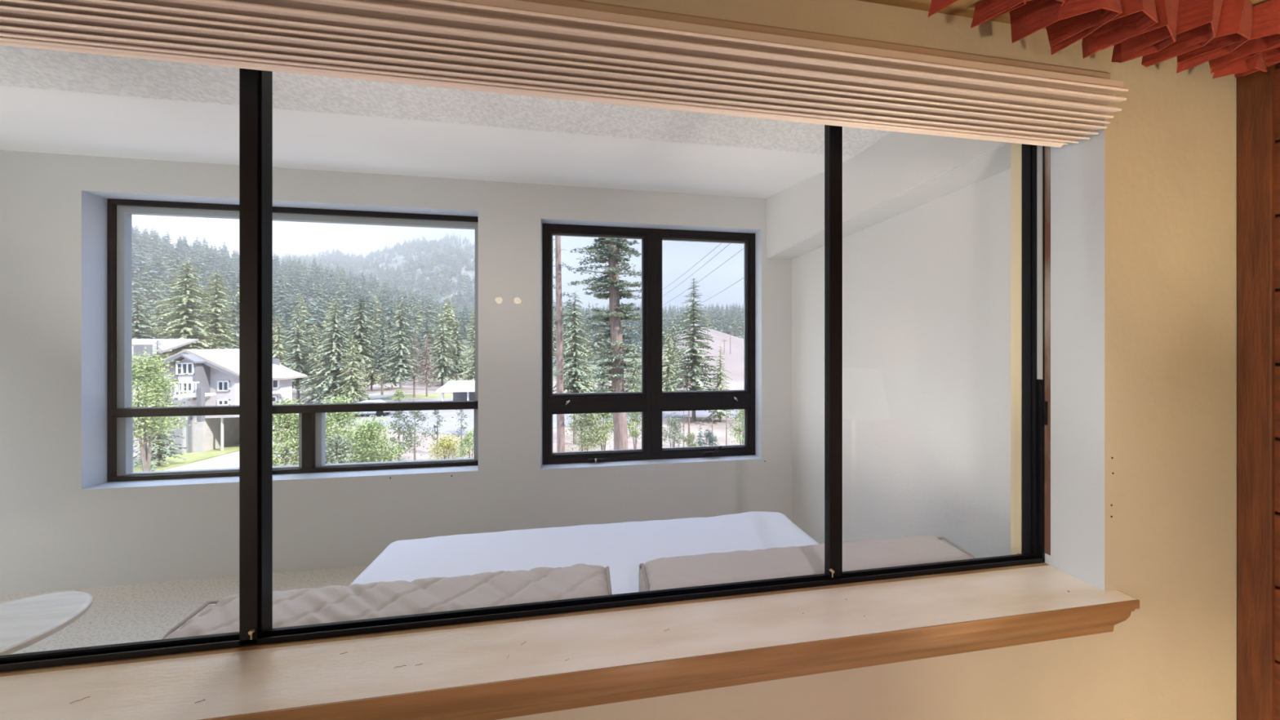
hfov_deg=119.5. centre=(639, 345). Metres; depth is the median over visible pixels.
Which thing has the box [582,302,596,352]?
conifer
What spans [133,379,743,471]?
ground
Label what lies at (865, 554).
cushion
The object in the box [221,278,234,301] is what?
conifer
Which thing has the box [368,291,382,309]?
conifer
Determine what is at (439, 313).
conifer
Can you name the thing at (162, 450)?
spruce tree
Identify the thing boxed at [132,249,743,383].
hillside
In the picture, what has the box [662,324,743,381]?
slope
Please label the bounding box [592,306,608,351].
conifer
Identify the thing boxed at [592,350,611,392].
pine tree
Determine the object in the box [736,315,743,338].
conifer
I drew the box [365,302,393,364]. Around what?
conifer
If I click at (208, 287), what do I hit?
conifer
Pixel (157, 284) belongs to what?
conifer
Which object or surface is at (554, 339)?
conifer
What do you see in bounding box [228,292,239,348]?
conifer
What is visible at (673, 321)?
pine tree
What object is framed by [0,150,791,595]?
wall
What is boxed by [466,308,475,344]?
conifer
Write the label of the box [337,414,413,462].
shrub
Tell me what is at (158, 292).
conifer
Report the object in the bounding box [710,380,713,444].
bare tree
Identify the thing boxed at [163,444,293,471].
driveway
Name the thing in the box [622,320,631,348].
conifer
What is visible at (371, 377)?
pine tree
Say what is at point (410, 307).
conifer
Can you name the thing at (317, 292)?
conifer
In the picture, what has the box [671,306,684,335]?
conifer
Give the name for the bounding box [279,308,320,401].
pine tree
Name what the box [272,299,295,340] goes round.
conifer
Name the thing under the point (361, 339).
pine tree
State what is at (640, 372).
pine tree
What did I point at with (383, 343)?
pine tree
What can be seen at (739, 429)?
shrub
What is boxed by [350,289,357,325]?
conifer
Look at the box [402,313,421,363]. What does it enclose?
conifer
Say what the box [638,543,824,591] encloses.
cushion
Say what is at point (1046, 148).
trim
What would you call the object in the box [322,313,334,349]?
conifer
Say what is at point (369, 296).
conifer
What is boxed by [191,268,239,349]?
pine tree
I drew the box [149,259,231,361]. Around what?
pine tree
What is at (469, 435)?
shrub
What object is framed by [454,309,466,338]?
conifer
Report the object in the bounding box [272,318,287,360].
conifer
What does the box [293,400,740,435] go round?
road
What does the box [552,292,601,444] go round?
fir tree
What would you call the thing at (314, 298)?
conifer
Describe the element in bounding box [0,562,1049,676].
trim
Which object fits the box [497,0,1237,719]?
wall
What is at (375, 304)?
conifer
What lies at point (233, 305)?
pine tree
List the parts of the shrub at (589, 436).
stem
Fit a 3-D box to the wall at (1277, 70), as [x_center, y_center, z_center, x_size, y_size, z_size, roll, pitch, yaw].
[2.060,0.250,-0.804,0.154,2.500,3.795,0,0,-9]
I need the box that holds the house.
[132,338,306,454]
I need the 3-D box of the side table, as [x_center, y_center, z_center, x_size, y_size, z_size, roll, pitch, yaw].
[-2.427,1.275,1.368,0.477,0.450,0.477,0,0,-9]
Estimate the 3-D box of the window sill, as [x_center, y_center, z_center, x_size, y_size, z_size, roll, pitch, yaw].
[-0.506,0.700,0.798,3.577,0.102,0.221,0,0,-9]
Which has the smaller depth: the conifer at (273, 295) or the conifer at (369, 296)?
the conifer at (369, 296)
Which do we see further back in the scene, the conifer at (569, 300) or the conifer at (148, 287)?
the conifer at (148, 287)
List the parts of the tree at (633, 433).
stem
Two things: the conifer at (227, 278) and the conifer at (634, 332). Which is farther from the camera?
the conifer at (227, 278)
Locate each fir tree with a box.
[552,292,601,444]
[566,237,641,449]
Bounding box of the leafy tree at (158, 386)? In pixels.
[132,342,198,471]
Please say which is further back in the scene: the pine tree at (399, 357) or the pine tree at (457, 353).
the pine tree at (457, 353)
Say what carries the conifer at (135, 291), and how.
on the hillside
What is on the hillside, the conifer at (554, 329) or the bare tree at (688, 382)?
the conifer at (554, 329)
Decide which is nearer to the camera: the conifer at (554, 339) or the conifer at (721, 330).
the conifer at (554, 339)
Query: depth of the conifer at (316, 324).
77.58 m
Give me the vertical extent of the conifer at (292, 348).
12.595 m
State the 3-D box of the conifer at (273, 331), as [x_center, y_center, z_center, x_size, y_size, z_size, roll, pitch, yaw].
[-87.714,-4.295,87.117,7.873,17.971,9.971,0,0,-29]
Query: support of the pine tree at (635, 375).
on the ground at (718, 428)
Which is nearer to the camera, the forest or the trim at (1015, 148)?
the trim at (1015, 148)
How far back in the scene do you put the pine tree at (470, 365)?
56.52 m
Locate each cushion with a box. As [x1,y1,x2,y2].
[162,563,612,639]
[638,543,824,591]
[842,535,974,571]
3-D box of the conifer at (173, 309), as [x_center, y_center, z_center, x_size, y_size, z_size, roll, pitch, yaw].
[-107.045,-2.578,84.905,5.789,12.814,8.138,0,0,11]
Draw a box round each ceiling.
[0,44,890,198]
[858,0,1270,29]
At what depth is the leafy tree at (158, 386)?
18.48 m
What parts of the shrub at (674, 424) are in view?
stem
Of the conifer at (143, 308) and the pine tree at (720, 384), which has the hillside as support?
the conifer at (143, 308)
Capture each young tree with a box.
[228,395,304,466]
[321,391,375,462]
[385,410,413,461]
[398,399,434,460]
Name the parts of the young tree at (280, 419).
stem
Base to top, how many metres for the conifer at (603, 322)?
17.672 m
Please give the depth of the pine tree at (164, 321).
62.55 m
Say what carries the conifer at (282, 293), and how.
on the hillside
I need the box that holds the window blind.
[0,0,1128,147]
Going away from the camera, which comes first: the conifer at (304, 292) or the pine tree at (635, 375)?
the pine tree at (635, 375)
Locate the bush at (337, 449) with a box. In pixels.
[325,432,363,463]
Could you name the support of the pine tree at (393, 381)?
on the ground at (718, 428)
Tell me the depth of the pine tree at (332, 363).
44.20 m
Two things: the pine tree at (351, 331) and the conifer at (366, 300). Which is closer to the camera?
the pine tree at (351, 331)
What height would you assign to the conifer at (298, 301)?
17.252 m
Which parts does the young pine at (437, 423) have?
stem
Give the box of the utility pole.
[728,328,733,354]
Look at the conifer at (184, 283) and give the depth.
72.95 m
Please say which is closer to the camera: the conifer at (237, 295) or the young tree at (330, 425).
the young tree at (330, 425)
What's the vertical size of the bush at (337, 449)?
3.082 m
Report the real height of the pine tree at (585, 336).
8.477 m
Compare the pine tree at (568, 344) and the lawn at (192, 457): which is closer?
the lawn at (192, 457)
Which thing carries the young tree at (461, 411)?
on the ground at (718, 428)
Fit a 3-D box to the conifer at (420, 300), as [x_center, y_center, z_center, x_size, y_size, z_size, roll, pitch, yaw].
[-70.992,-6.663,121.223,7.043,18.814,9.570,0,0,36]
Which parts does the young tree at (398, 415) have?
stem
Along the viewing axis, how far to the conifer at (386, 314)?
154.85 m
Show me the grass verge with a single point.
(407, 396)
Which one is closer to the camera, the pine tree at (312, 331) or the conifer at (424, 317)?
the pine tree at (312, 331)
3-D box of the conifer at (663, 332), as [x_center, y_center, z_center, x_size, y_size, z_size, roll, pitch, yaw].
[7.817,-5.606,135.532,7.396,16.587,7.049,0,0,43]
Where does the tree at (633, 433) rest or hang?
on the ground at (718, 428)
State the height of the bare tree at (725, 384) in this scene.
4.709 m
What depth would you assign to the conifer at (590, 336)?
117.20 m
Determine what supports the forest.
on the hillside
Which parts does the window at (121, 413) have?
rail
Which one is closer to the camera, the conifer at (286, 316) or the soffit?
the soffit
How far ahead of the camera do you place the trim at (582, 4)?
0.85 m
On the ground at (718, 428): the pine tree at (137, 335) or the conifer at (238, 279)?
the pine tree at (137, 335)
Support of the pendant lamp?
attached to the ceiling at (966, 8)
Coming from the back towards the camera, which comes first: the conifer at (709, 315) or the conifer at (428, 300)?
the conifer at (709, 315)
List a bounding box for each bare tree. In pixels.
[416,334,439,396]
[682,373,685,447]
[687,373,693,446]
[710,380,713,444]
[724,384,729,445]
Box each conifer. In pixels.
[132,268,147,306]
[132,297,155,337]
[137,262,153,301]
[137,274,159,315]
[139,278,159,325]
[145,290,171,336]
[149,275,164,305]
[157,277,168,304]
[160,270,170,304]
[167,283,206,355]
[167,309,180,334]
[168,262,192,297]
[168,271,182,295]
[168,286,179,314]
[195,279,204,307]
[200,279,212,306]
[203,287,220,315]
[217,282,231,323]
[219,282,233,314]
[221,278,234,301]
[222,311,237,347]
[226,282,236,309]
[227,279,239,302]
[227,288,239,333]
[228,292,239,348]
[272,279,293,324]
[272,288,279,315]
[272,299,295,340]
[272,301,280,350]
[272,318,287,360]
[275,293,294,333]
[280,316,302,370]
[284,288,308,339]
[288,291,299,324]
[293,297,311,344]
[295,292,306,319]
[299,281,311,311]
[300,290,311,315]
[301,299,325,363]
[305,301,311,320]
[306,324,322,373]
[308,280,328,330]
[311,281,321,316]
[313,296,324,330]
[317,290,358,365]
[320,296,337,333]
[321,281,333,319]
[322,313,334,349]
[328,283,342,310]
[337,284,353,323]
[337,292,352,327]
[344,285,352,320]
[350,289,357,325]
[352,292,369,331]
[363,288,376,331]
[364,299,372,333]
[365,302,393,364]
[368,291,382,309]
[371,298,381,321]
[377,293,383,315]
[378,294,404,355]
[382,298,395,331]
[394,307,399,329]
[395,297,412,349]
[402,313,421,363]
[406,291,416,330]
[408,296,435,346]
[408,306,417,329]
[409,309,425,351]
[414,316,426,360]
[419,324,435,368]
[423,293,435,333]
[431,302,469,377]
[431,313,440,340]
[435,297,465,349]
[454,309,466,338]
[457,312,466,341]
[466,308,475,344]
[552,294,584,367]
[552,314,564,347]
[552,327,555,358]
[552,329,555,356]
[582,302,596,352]
[584,324,597,359]
[586,303,605,347]
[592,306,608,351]
[600,306,608,346]
[621,309,626,341]
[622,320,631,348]
[624,312,641,354]
[626,319,632,336]
[630,320,641,354]
[662,309,669,347]
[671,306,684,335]
[706,314,714,328]
[719,321,724,333]
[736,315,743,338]
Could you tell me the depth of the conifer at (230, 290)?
143.21 m
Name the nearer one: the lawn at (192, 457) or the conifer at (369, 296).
the lawn at (192, 457)
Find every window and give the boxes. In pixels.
[0,67,1047,672]
[106,198,478,482]
[542,223,755,464]
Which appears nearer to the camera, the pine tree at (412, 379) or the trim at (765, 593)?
the trim at (765, 593)
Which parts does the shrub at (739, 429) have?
stem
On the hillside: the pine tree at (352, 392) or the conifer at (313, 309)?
the conifer at (313, 309)
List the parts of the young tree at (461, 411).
stem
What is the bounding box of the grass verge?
[380,394,453,398]
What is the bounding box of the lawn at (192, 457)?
[133,442,239,471]
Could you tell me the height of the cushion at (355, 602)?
0.284 m
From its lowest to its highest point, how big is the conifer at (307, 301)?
11.257 m
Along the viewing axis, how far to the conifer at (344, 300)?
116.77 m
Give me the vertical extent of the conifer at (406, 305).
18.043 m
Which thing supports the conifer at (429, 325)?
on the hillside
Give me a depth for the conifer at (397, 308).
163.59 m
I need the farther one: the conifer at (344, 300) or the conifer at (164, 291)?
the conifer at (164, 291)
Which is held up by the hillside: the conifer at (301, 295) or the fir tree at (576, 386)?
the conifer at (301, 295)
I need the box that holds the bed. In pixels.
[350,511,819,594]
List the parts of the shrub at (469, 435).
stem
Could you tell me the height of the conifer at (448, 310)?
17.023 m
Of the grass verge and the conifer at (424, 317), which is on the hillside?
the conifer at (424, 317)
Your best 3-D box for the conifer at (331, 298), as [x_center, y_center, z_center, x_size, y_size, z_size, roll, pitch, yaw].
[-91.796,-7.502,111.709,6.397,16.098,9.290,0,0,-45]
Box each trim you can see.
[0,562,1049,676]
[520,0,1111,79]
[1010,142,1022,555]
[1044,146,1050,555]
[1237,64,1275,719]
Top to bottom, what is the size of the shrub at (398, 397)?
2.465 m
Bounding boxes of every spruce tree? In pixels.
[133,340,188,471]
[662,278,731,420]
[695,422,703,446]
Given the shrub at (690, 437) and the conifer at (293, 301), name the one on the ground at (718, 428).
the shrub at (690, 437)
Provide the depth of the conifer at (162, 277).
145.79 m
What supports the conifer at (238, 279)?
on the hillside
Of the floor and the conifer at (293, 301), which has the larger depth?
the conifer at (293, 301)
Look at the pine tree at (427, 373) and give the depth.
51.13 m
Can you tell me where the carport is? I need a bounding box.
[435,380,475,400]
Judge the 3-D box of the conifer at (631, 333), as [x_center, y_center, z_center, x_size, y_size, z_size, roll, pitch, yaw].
[-1.828,-4.122,129.400,6.890,15.128,8.837,0,0,-15]
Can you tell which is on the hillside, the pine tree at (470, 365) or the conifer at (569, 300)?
the conifer at (569, 300)
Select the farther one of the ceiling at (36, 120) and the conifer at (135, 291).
the conifer at (135, 291)
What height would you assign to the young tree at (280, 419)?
4.590 m
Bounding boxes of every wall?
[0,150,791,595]
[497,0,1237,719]
[791,168,1010,558]
[1275,66,1279,719]
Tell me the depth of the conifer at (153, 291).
115.42 m
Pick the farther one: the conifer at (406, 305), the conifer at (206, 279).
the conifer at (206, 279)
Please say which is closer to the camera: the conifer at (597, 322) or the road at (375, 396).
the road at (375, 396)
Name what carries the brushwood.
on the ground at (718, 428)
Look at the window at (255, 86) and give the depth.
0.88 m
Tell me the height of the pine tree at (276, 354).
11.633 m
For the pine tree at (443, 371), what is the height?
12.770 m
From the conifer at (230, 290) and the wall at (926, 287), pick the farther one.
the conifer at (230, 290)
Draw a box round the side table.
[0,591,93,655]
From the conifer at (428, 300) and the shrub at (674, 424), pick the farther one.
the conifer at (428, 300)
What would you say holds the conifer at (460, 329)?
on the hillside
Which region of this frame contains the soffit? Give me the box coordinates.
[766,131,1010,259]
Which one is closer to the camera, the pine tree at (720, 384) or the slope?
the pine tree at (720, 384)
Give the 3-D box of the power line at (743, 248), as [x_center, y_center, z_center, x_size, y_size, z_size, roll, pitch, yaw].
[9.810,-12.331,79.862,0.347,2.315,65.002,0,0,-9]
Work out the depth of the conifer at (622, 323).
147.58 m
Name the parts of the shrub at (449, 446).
stem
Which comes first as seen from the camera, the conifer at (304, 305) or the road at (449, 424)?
the road at (449, 424)
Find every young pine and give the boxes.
[430,409,445,453]
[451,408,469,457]
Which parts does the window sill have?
crown moulding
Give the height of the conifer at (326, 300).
17.737 m
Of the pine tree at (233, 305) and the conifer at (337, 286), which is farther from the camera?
the conifer at (337, 286)
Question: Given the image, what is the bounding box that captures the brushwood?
[564,442,611,452]
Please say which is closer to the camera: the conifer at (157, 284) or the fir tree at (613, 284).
the fir tree at (613, 284)
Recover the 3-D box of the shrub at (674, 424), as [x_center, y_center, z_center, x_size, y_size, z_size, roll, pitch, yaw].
[1.927,5.560,22.561,2.320,2.996,1.688,0,0,-9]
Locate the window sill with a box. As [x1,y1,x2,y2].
[0,565,1139,719]
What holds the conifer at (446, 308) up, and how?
on the hillside
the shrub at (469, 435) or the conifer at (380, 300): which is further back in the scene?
the conifer at (380, 300)
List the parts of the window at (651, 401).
sash, sash, rail, sash, sash, rail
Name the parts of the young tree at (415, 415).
stem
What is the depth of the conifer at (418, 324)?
114.29 m
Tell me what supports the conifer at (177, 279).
on the hillside
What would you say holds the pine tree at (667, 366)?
on the ground at (718, 428)
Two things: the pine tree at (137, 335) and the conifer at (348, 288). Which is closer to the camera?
the pine tree at (137, 335)
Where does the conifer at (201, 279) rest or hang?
on the hillside
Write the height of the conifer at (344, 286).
18.888 m
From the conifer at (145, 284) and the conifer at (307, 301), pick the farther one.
the conifer at (145, 284)
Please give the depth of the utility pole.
104.90 m
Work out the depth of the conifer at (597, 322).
140.00 m
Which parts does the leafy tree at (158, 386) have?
stem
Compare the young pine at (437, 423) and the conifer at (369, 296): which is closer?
the young pine at (437, 423)
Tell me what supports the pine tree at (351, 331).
on the ground at (718, 428)
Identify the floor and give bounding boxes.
[0,565,368,654]
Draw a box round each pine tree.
[132,227,146,255]
[132,293,164,367]
[146,300,182,358]
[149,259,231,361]
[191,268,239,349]
[220,295,239,348]
[272,314,300,388]
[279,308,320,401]
[294,320,328,394]
[295,300,375,404]
[333,333,372,403]
[338,295,383,400]
[342,315,372,398]
[356,324,389,391]
[364,312,395,395]
[374,337,409,389]
[377,298,425,398]
[403,328,429,397]
[411,312,439,376]
[423,313,462,386]
[444,316,471,380]
[457,310,475,380]
[552,235,575,452]
[553,320,580,391]
[577,333,597,391]
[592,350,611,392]
[623,342,641,391]
[635,372,641,391]
[662,314,684,384]
[662,328,679,391]
[701,346,737,422]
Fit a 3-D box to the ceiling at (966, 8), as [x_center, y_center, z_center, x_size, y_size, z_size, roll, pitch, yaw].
[-1.395,-0.883,-1.326,6.844,0.134,3.795,0,0,-9]
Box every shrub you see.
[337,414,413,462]
[390,388,406,401]
[420,428,462,459]
[453,428,473,458]
[564,413,611,451]
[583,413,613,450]
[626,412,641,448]
[662,413,685,447]
[683,431,698,446]
[696,427,719,446]
[726,408,743,444]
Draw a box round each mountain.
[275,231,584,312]
[280,238,475,309]
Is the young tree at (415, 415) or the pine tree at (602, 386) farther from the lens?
the pine tree at (602, 386)
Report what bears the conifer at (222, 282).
on the hillside
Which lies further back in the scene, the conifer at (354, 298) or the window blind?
the conifer at (354, 298)
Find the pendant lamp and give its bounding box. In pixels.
[928,0,1279,78]
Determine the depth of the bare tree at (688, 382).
25.75 m
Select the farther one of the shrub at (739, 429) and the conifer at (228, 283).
the conifer at (228, 283)
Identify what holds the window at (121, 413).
in the wall at (64, 526)
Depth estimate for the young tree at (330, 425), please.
20.44 m
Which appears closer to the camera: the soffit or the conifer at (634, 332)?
the soffit
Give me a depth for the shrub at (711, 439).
22.75 m
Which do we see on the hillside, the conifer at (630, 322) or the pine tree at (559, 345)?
the conifer at (630, 322)
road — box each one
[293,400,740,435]
[346,393,453,399]
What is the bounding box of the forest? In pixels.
[132,225,743,340]
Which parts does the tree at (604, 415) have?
stem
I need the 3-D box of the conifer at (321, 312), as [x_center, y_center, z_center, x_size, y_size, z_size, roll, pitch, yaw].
[-103.413,-8.889,121.066,6.127,14.384,5.977,0,0,30]
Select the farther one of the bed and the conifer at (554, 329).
the conifer at (554, 329)
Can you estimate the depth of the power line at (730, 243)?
63.35 m
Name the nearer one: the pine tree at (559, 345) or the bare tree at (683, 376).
the pine tree at (559, 345)
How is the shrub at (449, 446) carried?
on the ground at (718, 428)
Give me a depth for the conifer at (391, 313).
100.47 m
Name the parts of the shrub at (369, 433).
stem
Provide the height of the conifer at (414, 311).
14.533 m
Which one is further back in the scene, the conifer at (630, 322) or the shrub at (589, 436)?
the conifer at (630, 322)
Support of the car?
on the road at (449, 424)
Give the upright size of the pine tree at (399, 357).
13.099 m
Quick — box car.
[348,399,391,417]
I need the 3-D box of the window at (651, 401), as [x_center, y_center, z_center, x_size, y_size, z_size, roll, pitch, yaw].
[0.106,-0.015,2.959,1.712,1.830,0.130,0,0,-9]
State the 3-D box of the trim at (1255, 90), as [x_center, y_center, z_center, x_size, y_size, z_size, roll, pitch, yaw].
[1.702,0.342,1.032,0.014,2.316,0.055,0,0,-9]
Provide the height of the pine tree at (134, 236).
28.012 m
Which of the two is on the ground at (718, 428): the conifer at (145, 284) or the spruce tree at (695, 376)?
the spruce tree at (695, 376)
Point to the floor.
(139, 612)
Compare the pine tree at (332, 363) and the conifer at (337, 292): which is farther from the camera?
the conifer at (337, 292)
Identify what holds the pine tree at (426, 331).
on the ground at (718, 428)
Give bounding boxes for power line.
[662,248,743,305]
[663,243,720,288]
[666,243,730,293]
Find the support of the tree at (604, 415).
on the ground at (718, 428)
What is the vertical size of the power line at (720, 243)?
1.038 m
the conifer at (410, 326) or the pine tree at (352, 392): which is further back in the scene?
the conifer at (410, 326)
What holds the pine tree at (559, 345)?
on the ground at (718, 428)
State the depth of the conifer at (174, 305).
117.39 m
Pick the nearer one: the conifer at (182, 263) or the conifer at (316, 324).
the conifer at (316, 324)
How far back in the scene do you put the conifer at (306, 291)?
162.44 m
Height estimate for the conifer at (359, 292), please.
17.692 m
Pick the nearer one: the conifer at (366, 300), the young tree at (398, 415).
the young tree at (398, 415)
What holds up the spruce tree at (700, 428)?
on the ground at (718, 428)

